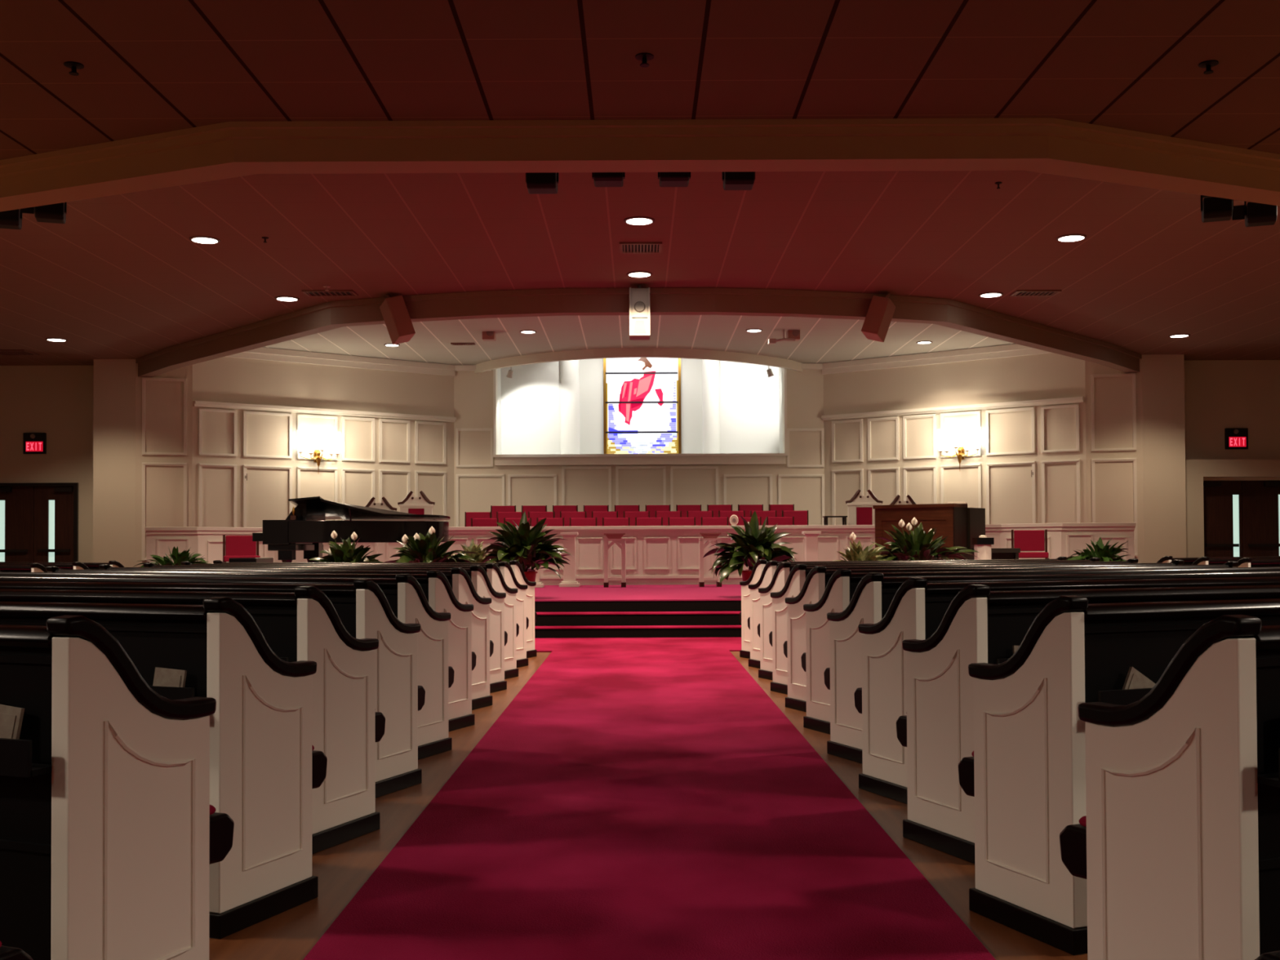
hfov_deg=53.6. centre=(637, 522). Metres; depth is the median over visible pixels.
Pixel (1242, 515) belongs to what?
door
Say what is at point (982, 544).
newel post
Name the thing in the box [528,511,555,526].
chair
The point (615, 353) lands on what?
trim
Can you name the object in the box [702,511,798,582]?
potted plant
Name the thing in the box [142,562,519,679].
pew
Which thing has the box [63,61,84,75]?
sprinkler
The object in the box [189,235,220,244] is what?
recessed light
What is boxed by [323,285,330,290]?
sprinkler
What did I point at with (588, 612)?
step
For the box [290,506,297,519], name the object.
candle lamp
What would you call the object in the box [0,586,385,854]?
pew
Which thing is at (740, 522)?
chair
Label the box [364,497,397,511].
chair
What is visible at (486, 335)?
ceiling speaker
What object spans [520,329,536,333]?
recessed light
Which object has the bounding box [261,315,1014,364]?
ceiling
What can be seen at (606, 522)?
chair
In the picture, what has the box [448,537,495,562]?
variegated plant
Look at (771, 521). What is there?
chair
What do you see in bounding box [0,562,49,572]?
pew
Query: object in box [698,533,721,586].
stand
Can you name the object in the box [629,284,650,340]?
speaker
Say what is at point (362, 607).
pew
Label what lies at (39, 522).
door
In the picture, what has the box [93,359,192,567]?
wall
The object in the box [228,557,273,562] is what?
piano bench
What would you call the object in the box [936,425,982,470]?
wall sconce
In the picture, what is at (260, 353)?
trim
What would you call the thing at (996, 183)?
sprinkler
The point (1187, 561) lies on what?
pew
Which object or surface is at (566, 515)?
chair
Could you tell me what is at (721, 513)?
chair
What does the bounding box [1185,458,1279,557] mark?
trim
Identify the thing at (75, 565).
pew
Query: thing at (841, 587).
pew
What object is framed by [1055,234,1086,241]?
recessed light
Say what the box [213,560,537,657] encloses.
pew
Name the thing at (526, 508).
chair
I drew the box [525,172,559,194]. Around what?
stage light
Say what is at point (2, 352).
ceiling vent
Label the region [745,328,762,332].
recessed light
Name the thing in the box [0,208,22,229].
stage light
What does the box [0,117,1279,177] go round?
trim
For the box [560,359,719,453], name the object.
trim
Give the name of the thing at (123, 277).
ceiling
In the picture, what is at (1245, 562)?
pew
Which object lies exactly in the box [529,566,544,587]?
pedestal
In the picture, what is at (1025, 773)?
pew
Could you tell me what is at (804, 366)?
trim
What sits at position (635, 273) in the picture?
recessed light
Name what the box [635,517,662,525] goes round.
chair
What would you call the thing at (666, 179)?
stage light
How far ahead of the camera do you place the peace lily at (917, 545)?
15.67 m
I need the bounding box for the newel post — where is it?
[972,534,994,559]
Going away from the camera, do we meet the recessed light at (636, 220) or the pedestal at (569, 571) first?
the recessed light at (636, 220)
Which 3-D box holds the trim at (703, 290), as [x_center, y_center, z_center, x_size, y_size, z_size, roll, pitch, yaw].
[0.013,-2.756,18.146,16.650,0.065,5.671,0,-1,0]
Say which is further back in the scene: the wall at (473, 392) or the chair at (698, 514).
the wall at (473, 392)
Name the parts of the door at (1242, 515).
frame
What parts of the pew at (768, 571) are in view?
seat, panel molding, panel, rail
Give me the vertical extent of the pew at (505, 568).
0.896 m
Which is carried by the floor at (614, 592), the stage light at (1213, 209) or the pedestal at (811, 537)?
the pedestal at (811, 537)
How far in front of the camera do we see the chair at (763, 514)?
22.35 m
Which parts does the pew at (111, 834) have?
backrest, rail, panel, panel molding, seat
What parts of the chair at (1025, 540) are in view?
backrest, seat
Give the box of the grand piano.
[252,496,449,562]
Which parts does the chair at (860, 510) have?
frame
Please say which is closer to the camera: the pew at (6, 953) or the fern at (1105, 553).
the pew at (6, 953)
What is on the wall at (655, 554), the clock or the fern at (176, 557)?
the clock
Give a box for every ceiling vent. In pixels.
[0,349,39,355]
[302,289,358,296]
[450,342,475,345]
[619,241,662,253]
[1009,289,1061,296]
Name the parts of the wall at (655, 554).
rail, panel molding, cap molding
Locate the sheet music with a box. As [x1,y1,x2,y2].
[946,501,967,503]
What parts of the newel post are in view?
knob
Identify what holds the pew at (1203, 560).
on the floor at (636, 798)
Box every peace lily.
[309,530,382,562]
[384,526,478,562]
[834,532,888,560]
[871,517,978,560]
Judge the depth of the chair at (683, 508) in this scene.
23.33 m
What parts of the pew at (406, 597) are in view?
rail, backrest, panel, panel molding, seat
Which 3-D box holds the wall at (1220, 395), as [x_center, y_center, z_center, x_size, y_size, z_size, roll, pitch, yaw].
[11.497,-0.790,21.866,5.000,4.300,0.500,0,-1,0]
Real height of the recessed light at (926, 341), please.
0.017 m
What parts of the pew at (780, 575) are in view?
seat, panel molding, panel, rail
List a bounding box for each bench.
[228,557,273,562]
[972,547,1020,559]
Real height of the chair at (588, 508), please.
0.865 m
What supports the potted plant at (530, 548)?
on the floor at (614, 592)
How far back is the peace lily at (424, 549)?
14.92 m
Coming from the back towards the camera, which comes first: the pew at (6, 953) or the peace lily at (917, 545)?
the peace lily at (917, 545)
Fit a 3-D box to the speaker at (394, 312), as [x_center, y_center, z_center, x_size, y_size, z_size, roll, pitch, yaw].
[-2.992,-2.563,15.636,0.220,0.638,0.306,-18,-4,-29]
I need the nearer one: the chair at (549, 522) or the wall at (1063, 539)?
the wall at (1063, 539)
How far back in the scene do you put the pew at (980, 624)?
4.23 m
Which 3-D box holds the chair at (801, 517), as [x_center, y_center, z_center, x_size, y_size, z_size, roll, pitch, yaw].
[2.780,0.212,22.177,0.464,0.865,0.455,0,-1,0]
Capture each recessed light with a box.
[45,337,67,342]
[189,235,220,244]
[274,296,299,301]
[383,343,399,346]
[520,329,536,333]
[623,216,654,225]
[626,271,652,277]
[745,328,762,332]
[915,340,932,343]
[978,292,1003,297]
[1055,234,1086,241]
[1168,333,1190,337]
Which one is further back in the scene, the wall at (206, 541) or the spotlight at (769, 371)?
the spotlight at (769, 371)
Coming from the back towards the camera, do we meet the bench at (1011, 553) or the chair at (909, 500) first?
the chair at (909, 500)
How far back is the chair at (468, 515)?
22.35 m
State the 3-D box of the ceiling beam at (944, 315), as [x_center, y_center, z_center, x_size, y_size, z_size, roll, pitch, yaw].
[0.012,-2.842,18.245,16.650,0.680,5.765,0,-1,0]
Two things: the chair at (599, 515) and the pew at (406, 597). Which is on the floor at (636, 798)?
the pew at (406, 597)
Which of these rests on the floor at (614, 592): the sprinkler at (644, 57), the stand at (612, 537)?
the stand at (612, 537)
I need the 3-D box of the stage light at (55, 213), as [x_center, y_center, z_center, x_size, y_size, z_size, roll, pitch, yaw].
[-4.520,-2.610,9.632,0.314,0.624,0.220,0,-1,-20]
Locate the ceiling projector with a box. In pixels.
[768,329,795,344]
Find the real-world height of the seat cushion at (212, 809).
0.031 m
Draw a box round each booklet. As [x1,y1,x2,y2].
[0,704,24,739]
[152,666,186,687]
[1012,645,1019,653]
[1122,666,1155,689]
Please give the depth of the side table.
20.39 m
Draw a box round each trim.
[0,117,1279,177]
[135,287,1142,363]
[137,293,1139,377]
[141,377,186,560]
[193,347,456,527]
[454,363,824,526]
[474,347,802,373]
[492,368,788,465]
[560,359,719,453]
[821,343,1084,524]
[1090,373,1137,556]
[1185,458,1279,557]
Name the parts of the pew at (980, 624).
seat, panel molding, panel, rail, backrest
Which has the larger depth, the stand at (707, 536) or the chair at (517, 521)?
the chair at (517, 521)
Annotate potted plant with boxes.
[481,511,571,582]
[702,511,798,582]
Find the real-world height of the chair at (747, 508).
0.865 m
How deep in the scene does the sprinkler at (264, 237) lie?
12.73 m
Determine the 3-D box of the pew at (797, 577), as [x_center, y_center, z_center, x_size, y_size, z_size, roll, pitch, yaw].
[2.557,0.734,9.365,3.374,0.896,0.598,0,-1,-22]
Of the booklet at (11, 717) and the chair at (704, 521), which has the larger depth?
the chair at (704, 521)
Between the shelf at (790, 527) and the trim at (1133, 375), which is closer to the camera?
the shelf at (790, 527)
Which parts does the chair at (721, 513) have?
frame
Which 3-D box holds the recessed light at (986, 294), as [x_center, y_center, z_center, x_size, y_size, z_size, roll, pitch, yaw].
[4.412,-2.846,15.826,0.300,0.017,0.300,0,-1,0]
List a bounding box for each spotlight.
[506,366,513,377]
[766,365,773,377]
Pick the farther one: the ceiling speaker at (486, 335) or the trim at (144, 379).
the trim at (144, 379)
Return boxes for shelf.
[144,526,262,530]
[448,524,875,530]
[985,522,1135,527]
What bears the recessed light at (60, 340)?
in the ceiling at (123, 277)
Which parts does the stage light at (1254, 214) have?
barn door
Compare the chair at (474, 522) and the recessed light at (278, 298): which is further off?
the chair at (474, 522)
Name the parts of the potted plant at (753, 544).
pot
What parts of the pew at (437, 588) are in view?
rail, backrest, panel, panel molding, seat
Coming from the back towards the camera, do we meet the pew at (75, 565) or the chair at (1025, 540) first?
the chair at (1025, 540)
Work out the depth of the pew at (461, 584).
8.06 m
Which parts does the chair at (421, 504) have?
frame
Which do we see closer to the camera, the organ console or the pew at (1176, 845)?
the pew at (1176, 845)
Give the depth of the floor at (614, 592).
16.53 m
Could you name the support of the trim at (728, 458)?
attached to the wall at (473, 392)
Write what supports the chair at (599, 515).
on the choir riser
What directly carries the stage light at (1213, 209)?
hanging from the ceiling at (123, 277)
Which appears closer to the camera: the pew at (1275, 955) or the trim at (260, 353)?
the pew at (1275, 955)
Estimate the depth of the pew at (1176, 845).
2.40 m
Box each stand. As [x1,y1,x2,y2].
[604,533,626,587]
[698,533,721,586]
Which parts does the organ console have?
panel, frame, panel, panel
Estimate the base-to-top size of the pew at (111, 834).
0.896 m
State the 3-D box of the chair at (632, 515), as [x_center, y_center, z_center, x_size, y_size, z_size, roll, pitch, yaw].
[-0.022,0.225,22.177,0.464,0.865,0.455,0,-1,0]
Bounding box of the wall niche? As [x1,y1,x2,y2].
[497,358,782,454]
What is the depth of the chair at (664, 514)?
22.35 m
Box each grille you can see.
[387,297,413,333]
[631,289,647,317]
[862,297,887,331]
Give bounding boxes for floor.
[208,637,1087,959]
[534,584,741,601]
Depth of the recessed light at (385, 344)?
21.59 m
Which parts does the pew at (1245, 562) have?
panel, rail, backrest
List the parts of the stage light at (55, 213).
barn door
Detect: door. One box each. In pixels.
[0,482,78,562]
[1203,477,1279,557]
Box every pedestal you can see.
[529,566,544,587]
[559,532,579,586]
[801,531,821,561]
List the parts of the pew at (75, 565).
rail, panel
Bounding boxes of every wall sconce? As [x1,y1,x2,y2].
[296,428,341,473]
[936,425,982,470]
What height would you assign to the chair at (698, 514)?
0.865 m
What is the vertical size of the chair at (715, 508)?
0.865 m
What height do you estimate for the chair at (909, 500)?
1.427 m
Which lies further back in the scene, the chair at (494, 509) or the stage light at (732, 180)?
the chair at (494, 509)
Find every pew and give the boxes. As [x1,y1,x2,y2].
[0,560,124,569]
[0,561,89,572]
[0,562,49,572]
[0,569,476,731]
[0,573,454,759]
[0,578,425,798]
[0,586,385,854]
[0,596,327,938]
[0,615,234,959]
[0,941,33,959]
[45,566,493,710]
[98,564,507,693]
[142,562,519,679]
[181,561,528,667]
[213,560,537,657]
[738,556,1066,658]
[747,557,1099,668]
[757,558,1138,679]
[768,560,1183,694]
[783,560,1238,711]
[800,566,1279,734]
[823,570,1279,764]
[853,576,1279,804]
[896,584,1279,863]
[958,595,1279,955]
[1059,614,1279,959]
[1156,555,1279,564]
[1191,556,1279,564]
[1234,557,1279,567]
[1254,950,1279,959]
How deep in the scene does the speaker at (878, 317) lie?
15.52 m
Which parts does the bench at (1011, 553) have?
seat, leg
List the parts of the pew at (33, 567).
rail, backrest, panel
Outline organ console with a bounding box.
[872,503,985,559]
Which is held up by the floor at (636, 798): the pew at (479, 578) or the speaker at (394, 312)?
the pew at (479, 578)
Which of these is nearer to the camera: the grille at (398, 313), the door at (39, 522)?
the grille at (398, 313)
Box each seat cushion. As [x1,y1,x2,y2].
[209,804,216,815]
[1079,815,1086,826]
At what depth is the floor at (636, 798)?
4.26 m
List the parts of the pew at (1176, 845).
seat, panel molding, rail, backrest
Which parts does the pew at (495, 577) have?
rail, panel, panel molding, seat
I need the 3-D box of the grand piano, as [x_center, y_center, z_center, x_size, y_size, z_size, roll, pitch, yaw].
[-3.762,0.308,16.997,2.378,1.271,1.540,0,-1,0]
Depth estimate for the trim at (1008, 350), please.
22.58 m
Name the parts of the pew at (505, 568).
rail, panel, panel molding, seat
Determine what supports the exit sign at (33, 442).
attached to the wall at (55, 401)
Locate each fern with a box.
[133,546,212,567]
[1066,537,1128,561]
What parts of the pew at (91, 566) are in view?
rail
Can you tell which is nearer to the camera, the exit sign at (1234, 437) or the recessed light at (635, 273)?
the recessed light at (635, 273)
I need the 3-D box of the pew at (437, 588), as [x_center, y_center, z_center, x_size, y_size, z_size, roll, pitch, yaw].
[-2.569,0.729,7.747,3.374,0.896,0.598,-1,-1,22]
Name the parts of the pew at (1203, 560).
panel, backrest, rail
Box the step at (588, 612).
[534,611,741,628]
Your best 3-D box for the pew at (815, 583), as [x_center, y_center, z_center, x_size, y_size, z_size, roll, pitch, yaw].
[2.557,0.719,8.475,3.374,0.896,0.598,0,-1,-22]
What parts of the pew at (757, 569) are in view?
panel molding, panel, rail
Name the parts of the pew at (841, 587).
seat, panel molding, panel, backrest, rail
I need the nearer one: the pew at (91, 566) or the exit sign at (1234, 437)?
the pew at (91, 566)
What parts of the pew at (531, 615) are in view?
rail, panel, panel molding, seat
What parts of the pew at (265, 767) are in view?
backrest, rail, panel, panel molding, seat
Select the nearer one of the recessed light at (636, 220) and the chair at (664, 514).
the recessed light at (636, 220)
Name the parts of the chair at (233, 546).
backrest, seat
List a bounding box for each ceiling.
[0,0,1279,159]
[0,170,1279,365]
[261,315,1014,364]
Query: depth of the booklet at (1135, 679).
3.24 m
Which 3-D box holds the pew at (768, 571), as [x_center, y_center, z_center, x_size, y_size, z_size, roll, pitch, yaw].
[2.557,0.765,11.145,3.374,0.896,0.598,0,-1,-22]
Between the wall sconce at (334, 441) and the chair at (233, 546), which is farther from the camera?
the wall sconce at (334, 441)
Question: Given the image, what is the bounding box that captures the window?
[603,357,681,453]
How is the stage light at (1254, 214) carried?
hanging from the ceiling at (123, 277)
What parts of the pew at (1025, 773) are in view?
seat, panel molding, panel, rail, backrest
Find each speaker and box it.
[379,294,415,344]
[482,331,495,341]
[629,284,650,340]
[786,329,799,341]
[861,293,895,342]
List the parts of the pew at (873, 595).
seat, panel molding, panel, backrest, rail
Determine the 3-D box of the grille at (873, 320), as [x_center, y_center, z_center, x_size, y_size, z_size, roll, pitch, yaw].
[2.904,-2.549,15.502,0.180,0.416,0.006,18,-4,29]
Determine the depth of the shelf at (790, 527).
19.88 m
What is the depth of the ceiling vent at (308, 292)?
15.50 m
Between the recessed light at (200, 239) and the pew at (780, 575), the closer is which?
the pew at (780, 575)
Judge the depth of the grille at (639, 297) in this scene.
15.01 m
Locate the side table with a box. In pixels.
[822,515,847,524]
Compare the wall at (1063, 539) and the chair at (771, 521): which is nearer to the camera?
the wall at (1063, 539)
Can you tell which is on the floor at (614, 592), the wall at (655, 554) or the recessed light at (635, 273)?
the wall at (655, 554)
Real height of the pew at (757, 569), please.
0.896 m
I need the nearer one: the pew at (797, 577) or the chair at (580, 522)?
the pew at (797, 577)
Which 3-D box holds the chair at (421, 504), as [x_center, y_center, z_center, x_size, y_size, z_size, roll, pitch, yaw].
[-3.609,0.238,20.384,0.608,1.528,0.570,0,-1,0]
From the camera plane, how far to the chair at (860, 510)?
20.61 m
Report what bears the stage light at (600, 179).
hanging from the ceiling at (123, 277)
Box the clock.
[729,515,738,525]
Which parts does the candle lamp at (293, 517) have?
lamp shade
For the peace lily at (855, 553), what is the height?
0.766 m
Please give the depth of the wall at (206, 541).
18.96 m
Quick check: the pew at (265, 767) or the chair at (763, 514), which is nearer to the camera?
the pew at (265, 767)
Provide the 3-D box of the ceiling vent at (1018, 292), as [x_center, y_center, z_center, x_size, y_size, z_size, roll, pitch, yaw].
[4.933,-2.848,15.713,0.550,0.020,0.300,0,-1,0]
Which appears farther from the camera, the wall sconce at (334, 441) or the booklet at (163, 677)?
the wall sconce at (334, 441)
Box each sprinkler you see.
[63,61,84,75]
[262,236,268,243]
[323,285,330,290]
[635,53,653,67]
[995,182,1001,188]
[1198,60,1218,74]
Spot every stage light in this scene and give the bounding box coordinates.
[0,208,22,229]
[20,202,66,223]
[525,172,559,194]
[591,172,625,186]
[657,172,690,186]
[721,171,755,190]
[1200,195,1233,222]
[1231,200,1277,226]
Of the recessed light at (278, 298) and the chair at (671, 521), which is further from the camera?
the chair at (671, 521)
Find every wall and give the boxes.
[0,365,93,562]
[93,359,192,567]
[144,526,406,565]
[191,356,453,527]
[439,524,875,585]
[453,368,824,526]
[823,352,1086,524]
[985,522,1135,559]
[1084,354,1186,563]
[1184,360,1279,459]
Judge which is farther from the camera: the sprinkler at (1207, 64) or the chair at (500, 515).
the chair at (500, 515)
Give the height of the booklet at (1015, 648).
0.098 m
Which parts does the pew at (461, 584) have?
rail, backrest, panel, panel molding, seat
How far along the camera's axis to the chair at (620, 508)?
23.33 m
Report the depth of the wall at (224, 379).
22.43 m
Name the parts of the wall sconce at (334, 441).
lamp shade, lamp shade, wall plate, backplate stem, lamp shade, lamp shade, lamp shade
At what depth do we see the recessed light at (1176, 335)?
18.98 m
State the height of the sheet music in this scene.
0.030 m
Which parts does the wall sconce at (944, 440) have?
lamp shade, lamp shade, arm, lamp shade, backplate stem, wall plate, lamp shade, arm, lamp shade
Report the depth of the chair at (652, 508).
23.33 m
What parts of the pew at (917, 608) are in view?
seat, panel molding, panel, backrest, rail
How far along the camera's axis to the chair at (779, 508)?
23.33 m
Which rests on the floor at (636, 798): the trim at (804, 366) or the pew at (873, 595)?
the pew at (873, 595)
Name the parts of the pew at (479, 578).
rail, panel, panel molding, seat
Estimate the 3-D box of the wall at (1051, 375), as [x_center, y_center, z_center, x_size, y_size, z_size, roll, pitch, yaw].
[5.566,-0.834,22.703,4.930,4.470,0.150,-1,-1,37]
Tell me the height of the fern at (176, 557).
0.642 m
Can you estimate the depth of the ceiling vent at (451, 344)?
21.49 m
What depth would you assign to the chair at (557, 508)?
23.33 m
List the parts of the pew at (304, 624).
backrest, rail, panel, panel molding, seat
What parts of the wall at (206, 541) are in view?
cap molding, panel molding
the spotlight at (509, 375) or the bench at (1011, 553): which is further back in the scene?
the spotlight at (509, 375)
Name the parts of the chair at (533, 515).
frame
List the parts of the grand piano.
leg, leg, lid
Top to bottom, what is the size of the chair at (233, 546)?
0.797 m
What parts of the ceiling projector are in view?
arm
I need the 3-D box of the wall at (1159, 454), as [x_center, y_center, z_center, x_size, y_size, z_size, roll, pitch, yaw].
[8.262,-0.785,21.316,1.570,4.300,0.800,0,-1,0]
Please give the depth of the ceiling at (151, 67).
6.76 m
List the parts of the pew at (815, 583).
seat, panel molding, panel, backrest, rail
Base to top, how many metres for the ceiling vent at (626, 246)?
0.020 m
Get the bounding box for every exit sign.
[22,432,46,453]
[1224,427,1248,449]
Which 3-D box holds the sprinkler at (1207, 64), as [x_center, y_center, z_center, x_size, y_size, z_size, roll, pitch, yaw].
[3.075,-2.450,6.823,0.100,0.050,0.098,0,-1,0]
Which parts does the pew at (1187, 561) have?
rail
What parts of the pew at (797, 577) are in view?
seat, panel molding, panel, rail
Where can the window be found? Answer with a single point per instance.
(642, 396)
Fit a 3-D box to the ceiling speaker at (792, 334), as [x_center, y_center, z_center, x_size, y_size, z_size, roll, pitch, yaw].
[2.510,-3.047,20.451,0.200,0.200,0.211,0,-1,0]
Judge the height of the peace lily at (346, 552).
0.821 m
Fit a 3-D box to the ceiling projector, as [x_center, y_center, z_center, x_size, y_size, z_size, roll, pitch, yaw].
[2.304,-2.979,20.261,0.436,0.236,0.132,0,-1,0]
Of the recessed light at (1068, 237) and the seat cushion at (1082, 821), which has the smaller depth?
the seat cushion at (1082, 821)
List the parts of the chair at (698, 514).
frame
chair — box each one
[222,534,260,562]
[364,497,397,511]
[397,490,435,515]
[464,511,491,526]
[471,518,498,526]
[490,505,515,518]
[496,511,523,526]
[503,517,531,526]
[521,505,546,518]
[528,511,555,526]
[536,517,564,526]
[552,505,577,518]
[560,511,586,526]
[569,517,596,526]
[583,505,608,517]
[591,511,617,526]
[602,517,630,526]
[614,504,639,517]
[623,511,649,525]
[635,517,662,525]
[645,504,670,517]
[655,511,681,525]
[667,516,695,525]
[675,504,701,517]
[686,511,713,525]
[701,516,728,525]
[706,504,732,517]
[718,510,745,525]
[736,516,761,525]
[737,504,763,517]
[750,510,776,525]
[766,516,794,525]
[768,504,794,516]
[782,510,808,524]
[845,489,882,524]
[889,494,916,505]
[1011,529,1048,559]
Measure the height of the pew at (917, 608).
0.896 m
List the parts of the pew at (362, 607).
rail, backrest, panel, panel molding, seat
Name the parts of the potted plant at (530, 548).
pot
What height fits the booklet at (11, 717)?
0.123 m
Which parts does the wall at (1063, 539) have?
cap molding, panel molding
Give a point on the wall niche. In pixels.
(751, 401)
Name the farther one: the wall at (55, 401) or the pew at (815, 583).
the wall at (55, 401)
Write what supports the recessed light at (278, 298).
in the ceiling at (123, 277)

